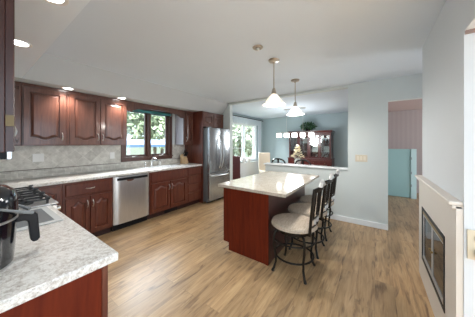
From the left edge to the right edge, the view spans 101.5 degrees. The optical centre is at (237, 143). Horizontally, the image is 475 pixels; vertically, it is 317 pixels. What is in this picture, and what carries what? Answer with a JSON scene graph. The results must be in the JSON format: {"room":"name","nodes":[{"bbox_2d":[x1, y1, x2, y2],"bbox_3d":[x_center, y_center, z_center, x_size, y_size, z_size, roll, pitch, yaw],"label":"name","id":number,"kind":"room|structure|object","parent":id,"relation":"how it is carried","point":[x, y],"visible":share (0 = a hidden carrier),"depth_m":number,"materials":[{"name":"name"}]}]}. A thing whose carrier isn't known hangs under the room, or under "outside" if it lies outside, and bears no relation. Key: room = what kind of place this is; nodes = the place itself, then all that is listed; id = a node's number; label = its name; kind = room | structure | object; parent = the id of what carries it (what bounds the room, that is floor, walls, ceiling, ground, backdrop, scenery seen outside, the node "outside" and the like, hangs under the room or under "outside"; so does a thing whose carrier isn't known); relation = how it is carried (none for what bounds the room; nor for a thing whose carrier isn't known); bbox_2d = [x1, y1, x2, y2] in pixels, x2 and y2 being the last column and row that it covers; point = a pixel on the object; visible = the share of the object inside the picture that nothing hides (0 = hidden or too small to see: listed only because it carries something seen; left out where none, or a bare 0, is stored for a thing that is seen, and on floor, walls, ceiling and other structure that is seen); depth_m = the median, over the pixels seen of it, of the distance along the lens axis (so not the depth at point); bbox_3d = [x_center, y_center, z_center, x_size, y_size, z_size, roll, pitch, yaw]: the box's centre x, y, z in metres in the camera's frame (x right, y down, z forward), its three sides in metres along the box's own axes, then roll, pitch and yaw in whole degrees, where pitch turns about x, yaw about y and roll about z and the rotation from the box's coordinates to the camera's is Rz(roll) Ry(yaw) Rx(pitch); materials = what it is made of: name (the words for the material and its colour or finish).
{"room":"kitchen","nodes":[
{"label":"kitchen","id":0,"kind":"room"},
{"bbox_2d":[0,113,261,180],"bbox_3d":[-1.230,0.175,5.196,0.128,2.450,7.780,0,0,35],"label":"wall","id":1,"kind":"structure","parent":0,"point":[54,156],"depth_m":3.09,"materials":[{"name":"stone"}]},
{"bbox_2d":[15,81,20,145],"bbox_3d":[-2.930,-0.368,2.386,0.342,0.797,0.328,0,0,35],"label":"upper cabinet","id":2,"kind":"object","parent":1,"relation":"attached to","point":[17,84],"visible":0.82,"depth_m":2.40,"materials":[{"name":"brown wood"}]},
{"bbox_2d":[32,154,43,161],"bbox_3d":[-2.855,0.205,2.781,0.009,0.118,0.118,0,0,35],"label":"outlet","id":3,"kind":"object","parent":1,"relation":"attached to","point":[35,157],"visible":1,"depth_m":2.78,"materials":[{"name":"white plastic"}]},
{"bbox_2d":[21,82,66,145],"bbox_3d":[-2.694,-0.368,2.691,0.376,0.797,0.439,0,0,35],"label":"upper cabinet","id":4,"kind":"object","parent":1,"relation":"attached to","point":[43,108],"visible":0.98,"depth_m":2.58,"materials":[{"name":"brown wood"}]},
{"bbox_2d":[0,158,179,172],"bbox_3d":[-2.347,0.369,3.501,0.006,0.010,3.482,0,0,35],"label":"trim","id":5,"kind":"structure","parent":1,"relation":"attached to","point":[176,158],"depth_m":2.95,"materials":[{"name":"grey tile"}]},
{"bbox_2d":[67,90,126,145],"bbox_3d":[-2.326,-0.368,3.210,0.376,0.797,0.829,0,0,35],"label":"upper cabinet","id":6,"kind":"object","parent":1,"relation":"attached to","point":[91,119],"visible":0.99,"depth_m":3.07,"materials":[{"name":"brown wood"}]},
{"bbox_2d":[110,152,114,158],"bbox_3d":[-2.300,0.220,3.564,0.009,0.118,0.075,0,0,35],"label":"outlet","id":7,"kind":"object","parent":1,"relation":"attached to","point":[112,154],"visible":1,"depth_m":3.56,"materials":[{"name":"white plastic"}]},
{"bbox_2d":[15,53,227,114],"bbox_3d":[-1.794,-0.910,3.610,0.800,0.280,4.300,0,0,35],"label":"soffit","id":8,"kind":"structure","parent":1,"relation":"attached to","point":[48,70],"depth_m":2.95,"materials":[{"name":"paint"}]},
{"bbox_2d":[121,109,172,161],"bbox_3d":[-1.921,-0.196,4.178,0.175,1.101,1.160,0,0,35],"label":"window","id":9,"kind":"structure","parent":1,"relation":"in","point":[147,155],"depth_m":4.16,"materials":[{"name":"brown wood"}]},
{"bbox_2d":[133,109,170,116],"bbox_3d":[-1.855,-0.665,4.131,0.056,0.070,1.018,0,0,35],"label":"roller blind","id":10,"kind":"object","parent":9,"relation":"attached to","point":[137,110],"visible":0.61,"depth_m":4.14,"materials":[{"name":"teal fabric"}]},
{"bbox_2d":[127,101,183,117],"bbox_3d":[-1.615,-0.675,3.992,0.031,0.181,1.264,0,0,35],"label":"window valance","id":11,"kind":"object","parent":1,"relation":"attached to","point":[131,106],"visible":1,"depth_m":3.87,"materials":[{"name":"brown wood"}]},
{"bbox_2d":[175,111,193,144],"bbox_3d":[-1.273,-0.368,4.698,0.376,0.797,0.287,0,0,35],"label":"upper cabinet","id":12,"kind":"object","parent":1,"relation":"attached to","point":[183,126],"visible":0.99,"depth_m":4.59,"materials":[{"name":"brown wood"}]},
{"bbox_2d":[203,111,223,128],"bbox_3d":[-0.850,-0.584,5.081,0.622,0.367,0.788,0,0,35],"label":"upper cabinet","id":13,"kind":"object","parent":1,"relation":"attached to","point":[213,120],"visible":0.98,"depth_m":4.86,"materials":[{"name":"brown wood"}]},
{"bbox_2d":[233,122,256,161],"bbox_3d":[0.240,-0.049,7.243,0.160,1.458,1.740,0,0,35],"label":"window","id":14,"kind":"structure","parent":1,"relation":"in","point":[254,136],"depth_m":7.43,"materials":[{"name":"white paint"}]},
{"bbox_3d":[0.371,-0.945,7.261,0.114,0.048,2.366,0,0,35],"label":"curtain rod","id":15,"kind":"object","parent":1,"relation":"attached to","visible":0},
{"bbox_2d":[233,116,257,125],"bbox_3d":[0.318,-0.825,7.133,0.044,0.210,1.710,0,0,35],"label":"curtain","id":16,"kind":"object","parent":15,"relation":"hanging from","point":[235,118],"visible":0.97,"depth_m":7.11,"materials":[{"name":"white fabric"}]},
{"bbox_2d":[258,121,260,173],"bbox_3d":[0.916,0.205,7.977,0.062,2.270,0.320,0,0,35],"label":"curtain","id":17,"kind":"object","parent":15,"relation":"hanging from","point":[259,122],"visible":0.6,"depth_m":7.91,"materials":[{"name":"white fabric"}]},
{"bbox_2d":[222,105,232,180],"bbox_3d":[-0.504,0.175,5.405,0.830,2.450,0.120,0,0,35],"label":"wall","id":18,"kind":"structure","parent":0,"point":[228,113],"depth_m":5.17,"materials":[{"name":"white paint"}]},
{"bbox_2d":[44,0,445,118],"bbox_3d":[2.058,-1.100,3.322,7.680,0.100,8.600,0,0,35],"label":"ceiling","id":19,"kind":"structure","parent":0,"point":[203,48],"depth_m":2.08,"materials":[{"name":"paint"}]},
{"bbox_2d":[15,0,89,77],"bbox_3d":[-1.730,-0.910,1.320,2.450,0.280,0.635,0,0,35],"label":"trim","id":20,"kind":"structure","parent":19,"relation":"attached to","point":[39,23],"depth_m":1.25,"materials":[{"name":"white paint"}]},
{"bbox_2d":[15,39,32,47],"bbox_3d":[-1.670,-0.767,1.483,0.144,0.006,0.144,0,0,35],"label":"recessed light","id":21,"kind":"object","parent":20,"relation":"attached to","point":[20,43],"visible":0.62,"depth_m":1.50,"materials":[{"name":"white plastic"}]},
{"bbox_2d":[44,0,68,5],"bbox_3d":[-0.971,-0.767,1.008,0.144,0.006,0.144,0,0,35],"label":"recessed light","id":22,"kind":"object","parent":20,"relation":"attached to","point":[55,2],"visible":1,"depth_m":1.05,"materials":[{"name":"white plastic"}]},
{"bbox_2d":[252,44,262,50],"bbox_3d":[0.220,-1.030,2.111,0.116,0.040,0.116,0,0,35],"label":"smoke detector","id":23,"kind":"object","parent":19,"relation":"attached to","point":[257,47],"visible":1,"depth_m":2.09,"materials":[{"name":"beige plastic"}]},
{"bbox_2d":[262,58,285,106],"bbox_3d":[0.458,-0.767,2.440,0.290,0.565,0.290,0,0,35],"label":"pendant light","id":24,"kind":"object","parent":19,"relation":"hanging from","point":[274,100],"visible":1,"depth_m":2.41,"materials":[{"name":"white glass"}]},
{"bbox_2d":[277,107,313,137],"bbox_3d":[1.698,-0.619,5.782,1.120,0.862,0.124,0,0,35],"label":"chandelier","id":25,"kind":"object","parent":19,"relation":"hanging from","point":[286,134],"visible":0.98,"depth_m":5.76,"materials":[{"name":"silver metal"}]},
{"bbox_2d":[287,79,303,115],"bbox_3d":[0.953,-0.762,3.207,0.290,0.575,0.290,0,0,35],"label":"pendant light","id":26,"kind":"object","parent":19,"relation":"hanging from","point":[295,111],"visible":1,"depth_m":3.18,"materials":[{"name":"white glass"}]},
{"bbox_2d":[97,193,434,316],"bbox_3d":[1.266,1.450,2.289,7.580,0.100,11.200,0,0,35],"label":"floor","id":27,"kind":"structure","parent":0,"point":[177,263],"depth_m":2.07,"materials":[{"name":"brown wood"}]},
{"bbox_2d":[14,185,60,209],"bbox_3d":[-1.952,0.910,1.534,0.771,0.980,0.725,0,0,35],"label":"gas range","id":28,"kind":"object","parent":27,"relation":"on","point":[34,198],"visible":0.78,"depth_m":1.58,"materials":[{"name":"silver metal"}]},
{"bbox_2d":[18,190,57,209],"bbox_3d":[-1.964,0.480,1.517,0.771,0.012,0.684,0,0,35],"label":"cooktop","id":29,"kind":"object","parent":28,"relation":"in","point":[51,201],"depth_m":1.54,"materials":[{"name":"silver metal"}]},
{"bbox_2d":[31,184,62,212],"bbox_3d":[-2.636,0.962,2.179,1.078,0.876,0.990,0,0,35],"label":"base cabinet","id":30,"kind":"object","parent":27,"relation":"on","point":[56,191],"visible":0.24,"depth_m":2.48,"materials":[{"name":"brown wood"}]},
{"bbox_2d":[0,163,201,190],"bbox_3d":[-1.915,0.504,3.195,1.082,0.037,3.482,0,0,35],"label":"countertop","id":31,"kind":"structure","parent":30,"relation":"on","point":[69,178],"depth_m":2.86,"materials":[{"name":"stone"}]},
{"bbox_2d":[139,164,181,168],"bbox_3d":[-1.583,0.573,4.037,0.390,0.194,0.740,0,0,35],"label":"sink","id":32,"kind":"object","parent":31,"relation":"in","point":[169,165],"visible":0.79,"depth_m":4.05,"materials":[{"name":"white ceramic"}]},
{"bbox_2d":[180,154,187,163],"bbox_3d":[-1.280,0.369,4.668,0.175,0.233,0.110,0,0,35],"label":"knife block","id":33,"kind":"object","parent":31,"relation":"on","point":[183,159],"visible":0.89,"depth_m":4.64,"materials":[{"name":"brown wood"}]},
{"bbox_2d":[0,265,107,316],"bbox_3d":[-1.207,0.962,0.933,1.132,0.876,0.608,0,0,35],"label":"base cabinet","id":34,"kind":"object","parent":27,"relation":"on","point":[87,295],"visible":0.44,"depth_m":0.76,"materials":[{"name":"brown wood"}]},
{"bbox_2d":[0,205,117,313],"bbox_3d":[-1.188,0.504,0.941,1.157,0.037,0.642,0,0,35],"label":"countertop","id":35,"kind":"structure","parent":34,"relation":"on","point":[64,252],"depth_m":0.81,"materials":[{"name":"stone"}]},
{"bbox_2d":[0,184,39,269],"bbox_3d":[-1.021,0.322,0.733,0.298,0.327,0.306,0,0,-5],"label":"air fryer","id":36,"kind":"object","parent":35,"relation":"on","point":[9,206],"visible":1,"depth_m":0.77,"materials":[{"name":"black"}]},
{"bbox_2d":[16,206,63,231],"bbox_3d":[-1.374,0.481,1.209,0.440,0.009,0.345,0,0,35],"label":"cutting board","id":37,"kind":"object","parent":35,"relation":"on","point":[46,215],"visible":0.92,"depth_m":1.23,"materials":[{"name":"white plastic"}]},
{"bbox_2d":[63,177,112,236],"bbox_3d":[-2.346,0.962,2.946,0.664,0.876,0.593,0,0,35],"label":"base cabinet","id":38,"kind":"object","parent":27,"relation":"on","point":[89,203],"visible":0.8,"depth_m":2.78,"materials":[{"name":"brown wood"}]},
{"bbox_2d":[111,173,148,231],"bbox_3d":[-2.005,0.964,3.440,0.632,0.872,0.599,0,0,35],"label":"dishwasher","id":39,"kind":"object","parent":27,"relation":"on","point":[130,192],"visible":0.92,"depth_m":3.22,"materials":[{"name":"silver metal"}]},
{"bbox_2d":[147,168,186,219],"bbox_3d":[-1.576,0.962,4.034,0.664,0.876,0.860,0,0,35],"label":"base cabinet","id":40,"kind":"object","parent":27,"relation":"on","point":[167,188],"visible":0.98,"depth_m":3.82,"materials":[{"name":"brown wood"}]},
{"bbox_2d":[185,166,200,206],"bbox_3d":[-1.218,0.962,4.572,0.628,0.876,0.428,0,0,35],"label":"base cabinet","id":41,"kind":"object","parent":27,"relation":"on","point":[193,173],"visible":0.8,"depth_m":4.38,"materials":[{"name":"brown wood"}]},
{"bbox_2d":[185,111,202,202],"bbox_3d":[-1.079,0.317,4.749,0.650,2.167,0.018,0,0,35],"label":"panel","id":42,"kind":"object","parent":27,"relation":"on","point":[195,151],"visible":0.57,"depth_m":4.65,"materials":[{"name":"brown wood"}]},
{"bbox_2d":[203,127,229,202],"bbox_3d":[-0.724,0.505,4.997,0.884,1.790,0.770,0,0,35],"label":"refrigerator","id":43,"kind":"object","parent":27,"relation":"on","point":[216,141],"visible":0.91,"depth_m":4.62,"materials":[{"name":"grey metal"}]},
{"bbox_2d":[233,156,240,179],"bbox_3d":[-0.132,0.880,5.830,0.440,1.040,0.525,0,0,0],"label":"chair","id":44,"kind":"object","parent":27,"relation":"on","point":[236,159],"visible":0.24,"depth_m":5.58,"materials":[{"name":"red wood"}]},
{"bbox_2d":[240,161,257,177],"bbox_3d":[0.314,1.045,7.136,0.135,0.710,1.750,0,0,35],"label":"radiator cover","id":45,"kind":"object","parent":27,"relation":"on","point":[250,168],"visible":0.46,"depth_m":7.24,"materials":[{"name":"white paint"}]},
{"bbox_2d":[244,143,252,161],"bbox_3d":[0.398,0.329,7.210,0.302,0.720,0.527,0,0,35],"label":"potted plant","id":46,"kind":"object","parent":45,"relation":"on","point":[249,144],"visible":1,"depth_m":7.17,"materials":[{"name":"green plant"}]},
{"bbox_2d":[258,153,269,172],"bbox_3d":[1.004,0.860,6.622,0.440,1.080,0.525,0,0,-15],"label":"chair","id":47,"kind":"object","parent":27,"relation":"on","point":[263,157],"visible":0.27,"depth_m":6.78,"materials":[{"name":"beige fabric"}]},
{"bbox_2d":[224,186,304,265],"bbox_3d":[0.488,0.991,3.001,0.680,0.818,1.438,0,0,35],"label":"base cabinet","id":48,"kind":"object","parent":27,"relation":"on","point":[249,229],"visible":0.7,"depth_m":2.39,"materials":[{"name":"brown wood"}]},
{"bbox_2d":[218,171,318,197],"bbox_3d":[0.569,0.563,2.973,0.952,0.036,1.540,0,0,35],"label":"countertop","id":49,"kind":"structure","parent":48,"relation":"on","point":[273,183],"depth_m":2.64,"materials":[{"name":"granite"}]},
{"bbox_2d":[271,158,285,163],"bbox_3d":[1.280,0.908,5.684,0.442,0.987,0.502,0,0,35],"label":"dining chair","id":50,"kind":"object","parent":27,"relation":"on","point":[277,159],"visible":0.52,"depth_m":5.48,"materials":[{"name":"black metal"}]},
{"bbox_2d":[271,179,325,284],"bbox_3d":[0.663,0.887,2.165,0.572,1.027,0.502,0,0,35],"label":"bar stool","id":51,"kind":"object","parent":27,"relation":"on","point":[295,225],"visible":1,"depth_m":2.04,"materials":[{"name":"fabric"}]},
{"bbox_2d":[295,159,310,164],"bbox_3d":[1.843,0.908,5.286,0.442,0.987,0.502,0,0,35],"label":"dining chair","id":52,"kind":"object","parent":27,"relation":"on","point":[302,160],"visible":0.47,"depth_m":5.09,"materials":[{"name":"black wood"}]},
{"bbox_2d":[279,162,326,165],"bbox_3d":[1.744,1.022,5.811,1.570,0.757,0.940,0,0,35],"label":"dining table","id":53,"kind":"object","parent":27,"relation":"on","point":[279,162],"visible":0.04,"depth_m":5.94,"materials":[{"name":"brown wood"}]},
{"bbox_2d":[291,145,303,164],"bbox_3d":[1.770,0.339,5.731,0.402,0.608,0.359,0,0,35],"label":"flower arrangement","id":54,"kind":"object","parent":53,"relation":"on","point":[299,149],"visible":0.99,"depth_m":5.67,"materials":[{"name":"beige plant"}]},
{"bbox_2d":[288,173,333,258],"bbox_3d":[0.963,0.887,2.589,0.572,1.027,0.502,0,0,35],"label":"bar stool","id":55,"kind":"object","parent":27,"relation":"on","point":[298,208],"visible":0.72,"depth_m":2.47,"materials":[{"name":"black metal"}]},
{"bbox_2d":[288,130,334,166],"bbox_3d":[2.591,0.480,6.904,1.500,1.840,0.536,0,0,35],"label":"china hutch","id":56,"kind":"object","parent":27,"relation":"on","point":[320,157],"visible":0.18,"depth_m":6.83,"materials":[{"name":"brown wood"}]},
{"bbox_2d":[300,121,316,130],"bbox_3d":[2.535,-0.625,6.943,0.628,0.368,0.543,0,0,35],"label":"potted fern","id":57,"kind":"object","parent":56,"relation":"on","point":[311,125],"visible":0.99,"depth_m":6.86,"materials":[{"name":"green plant"}]},
{"bbox_2d":[312,146,317,151],"bbox_3d":[2.756,0.196,6.886,0.200,0.200,0.047,0,0,35],"label":"platter","id":58,"kind":"object","parent":56,"relation":"on","point":[314,148],"visible":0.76,"depth_m":6.88,"materials":[{"name":"white ceramic"}]},
{"bbox_2d":[323,146,328,151],"bbox_3d":[3.066,0.196,6.666,0.200,0.200,0.047,0,0,35],"label":"platter","id":59,"kind":"object","parent":56,"relation":"on","point":[326,148],"visible":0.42,"depth_m":6.67,"materials":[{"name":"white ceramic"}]},
{"bbox_2d":[300,169,339,240],"bbox_3d":[1.264,0.887,3.014,0.572,1.027,0.502,0,0,35],"label":"bar stool","id":60,"kind":"object","parent":27,"relation":"on","point":[306,198],"visible":0.57,"depth_m":2.87,"materials":[{"name":"black metal"}]},
{"bbox_2d":[415,175,463,316],"bbox_3d":[1.652,0.874,1.652,0.062,1.053,1.215,0,0,35],"label":"fireplace","id":61,"kind":"object","parent":27,"relation":"on","point":[441,214],"visible":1,"depth_m":1.41,"materials":[{"name":"beige paint"}]},
{"bbox_2d":[415,175,462,208],"bbox_3d":[1.652,0.369,1.652,0.062,0.045,1.215,0,0,35],"label":"mantel shelf","id":62,"kind":"object","parent":61,"relation":"attached to","point":[447,198],"depth_m":1.36,"materials":[{"name":"beige paint"}]},
{"bbox_2d":[262,109,421,192],"bbox_3d":[4.131,0.175,6.240,7.670,2.450,0.120,0,0,35],"label":"wall","id":63,"kind":"structure","parent":0,"point":[338,122],"depth_m":6.62,"materials":[{"name":"paint"}]},
{"bbox_2d":[265,73,421,224],"bbox_3d":[2.148,0.175,3.405,3.630,2.450,0.120,0,0,35],"label":"wall","id":64,"kind":"structure","parent":0,"point":[368,101],"depth_m":3.29,"materials":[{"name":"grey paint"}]},
{"bbox_2d":[228,85,347,104],"bbox_3d":[0.891,-1.028,4.295,2.730,0.045,0.120,0,0,35],"label":"trim","id":65,"kind":"structure","parent":64,"relation":"attached to","point":[342,87],"depth_m":3.98,"materials":[{"name":"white paint"}]},
{"bbox_2d":[264,163,347,169],"bbox_3d":[1.323,0.460,3.989,1.670,0.030,0.180,0,0,35],"label":"trim","id":66,"kind":"structure","parent":64,"relation":"on","point":[279,164],"depth_m":3.87,"materials":[{"name":"white paint"}]},
{"bbox_2d":[327,213,387,229],"bbox_3d":[1.527,1.355,3.762,2.204,0.090,0.014,0,0,35],"label":"baseboard","id":67,"kind":"structure","parent":64,"relation":"attached to","point":[335,217],"depth_m":3.35,"materials":[{"name":"white paint"}]},
{"bbox_2d":[355,155,366,161],"bbox_3d":[2.129,0.255,3.339,0.176,0.120,0.010,0,0,35],"label":"light switch","id":68,"kind":"object","parent":64,"relation":"attached to","point":[358,158],"visible":1,"depth_m":3.34,"materials":[{"name":"beige plastic"}]},
{"bbox_2d":[388,99,421,111],"bbox_3d":[4.867,-1.000,3.603,3.420,0.080,3.335,0,0,35],"label":"ceiling","id":69,"kind":"structure","parent":0,"point":[415,104],"depth_m":4.90,"materials":[{"name":"paint"}]},
{"bbox_2d":[422,0,474,316],"bbox_3d":[1.931,0.175,1.451,0.625,2.450,1.220,0,0,35],"label":"wall","id":70,"kind":"structure","parent":0,"point":[448,54],"depth_m":1.30,"materials":[{"name":"white paint"}]},
{"bbox_2d":[465,28,474,34],"bbox_3d":[1.577,-0.645,0.947,0.621,0.020,0.012,0,0,35],"label":"trim","id":71,"kind":"structure","parent":70,"relation":"attached to","point":[469,31],"depth_m":1.11,"materials":[{"name":"brown"}]},
{"bbox_2d":[467,229,474,259],"bbox_3d":[1.362,0.580,1.075,0.110,0.170,0.050,0,0,35],"label":"outlet","id":72,"kind":"object","parent":70,"relation":"attached to","point":[470,233],"visible":1,"depth_m":1.11,"materials":[{"name":"beige plastic"}]},
{"bbox_2d":[464,0,474,30],"bbox_3d":[0.975,-0.853,0.100,0.625,0.395,2.090,0,0,35],"label":"lintel","id":73,"kind":"object","parent":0,"point":[469,5],"visible":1,"depth_m":1.08,"materials":[{"name":"white paint"}]},
{"bbox_3d":[3.463,0.175,4.593,0.004,2.450,3.340,0,0,35],"label":"wall","id":74,"kind":"structure","parent":0,"visible":0},
{"bbox_2d":[388,149,416,198],"bbox_3d":[4.245,0.769,5.101,0.675,1.262,0.108,0,0,35],"label":"door","id":75,"kind":"structure","parent":74,"relation":"in","point":[402,163],"depth_m":5.05,"materials":[{"name":"teal paint"}]},
{"bbox_3d":[-2.030,0.175,1.070,3.350,2.450,0.120,0,0,35],"label":"wall","id":76,"kind":"structure","parent":0,"visible":0},
{"bbox_2d":[0,0,16,152],"bbox_3d":[-1.289,-0.368,0.849,1.095,0.797,0.374,0,0,35],"label":"upper cabinet","id":77,"kind":"object","parent":76,"relation":"attached to","point":[8,131],"visible":1,"depth_m":0.65,"materials":[{"name":"brown wood"}]},
{"bbox_3d":[-2.064,-0.397,1.377,0.760,0.740,0.340,0,0,35],"label":"upper cabinet","id":78,"kind":"object","parent":76,"relation":"attached to","visible":0},
{"bbox_2d":[0,152,11,159],"bbox_3d":[-2.035,0.046,1.417,0.760,0.142,0.440,0,0,35],"label":"range hood","id":79,"kind":"object","parent":78,"relation":"attached to","point":[6,155],"visible":0.44,"depth_m":1.36,"materials":[{"name":"white metal"}]},
{"label":"outside","id":80,"kind":"structure","parent":0,"visible":0},
{"bbox_2d":[126,146,252,157],"bbox_3d":[-38.067,2.050,88.217,155.910,0.100,220.000,0,0,35],"label":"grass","id":81,"kind":"structure","parent":80,"point":[132,150],"depth_m":48.50,"materials":[{"name":"green plant"}]},
{"bbox_2d":[126,139,164,153],"bbox_3d":[-3.828,0.920,7.918,1.440,2.160,3.300,0,0,35],"label":"canopy","id":82,"kind":"object","parent":81,"relation":"on","point":[130,142],"visible":0.11,"depth_m":7.55,"materials":[{"name":"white fabric"}]},
{"bbox_2d":[127,112,164,149],"bbox_3d":[-5.729,-1.228,12.599,4.670,6.469,4.579,0,0,35],"label":"tree","id":83,"kind":"object","parent":81,"relation":"on","point":[133,119],"visible":0.27,"depth_m":11.72,"materials":[{"name":"green plant"}]},
{"bbox_2d":[143,118,164,152],"bbox_3d":[-6.703,-1.649,17.290,5.236,7.310,5.052,0,0,35],"label":"tree","id":84,"kind":"object","parent":81,"relation":"on","point":[162,150],"visible":0.02,"depth_m":17.21,"materials":[{"name":"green plant"}]},
{"bbox_2d":[233,124,252,157],"bbox_3d":[0.228,-0.256,15.993,5.235,4.529,5.250,0,0,35],"label":"tree","id":85,"kind":"object","parent":81,"relation":"on","point":[237,129],"visible":0.26,"depth_m":14.91,"materials":[{"name":"green plant"}]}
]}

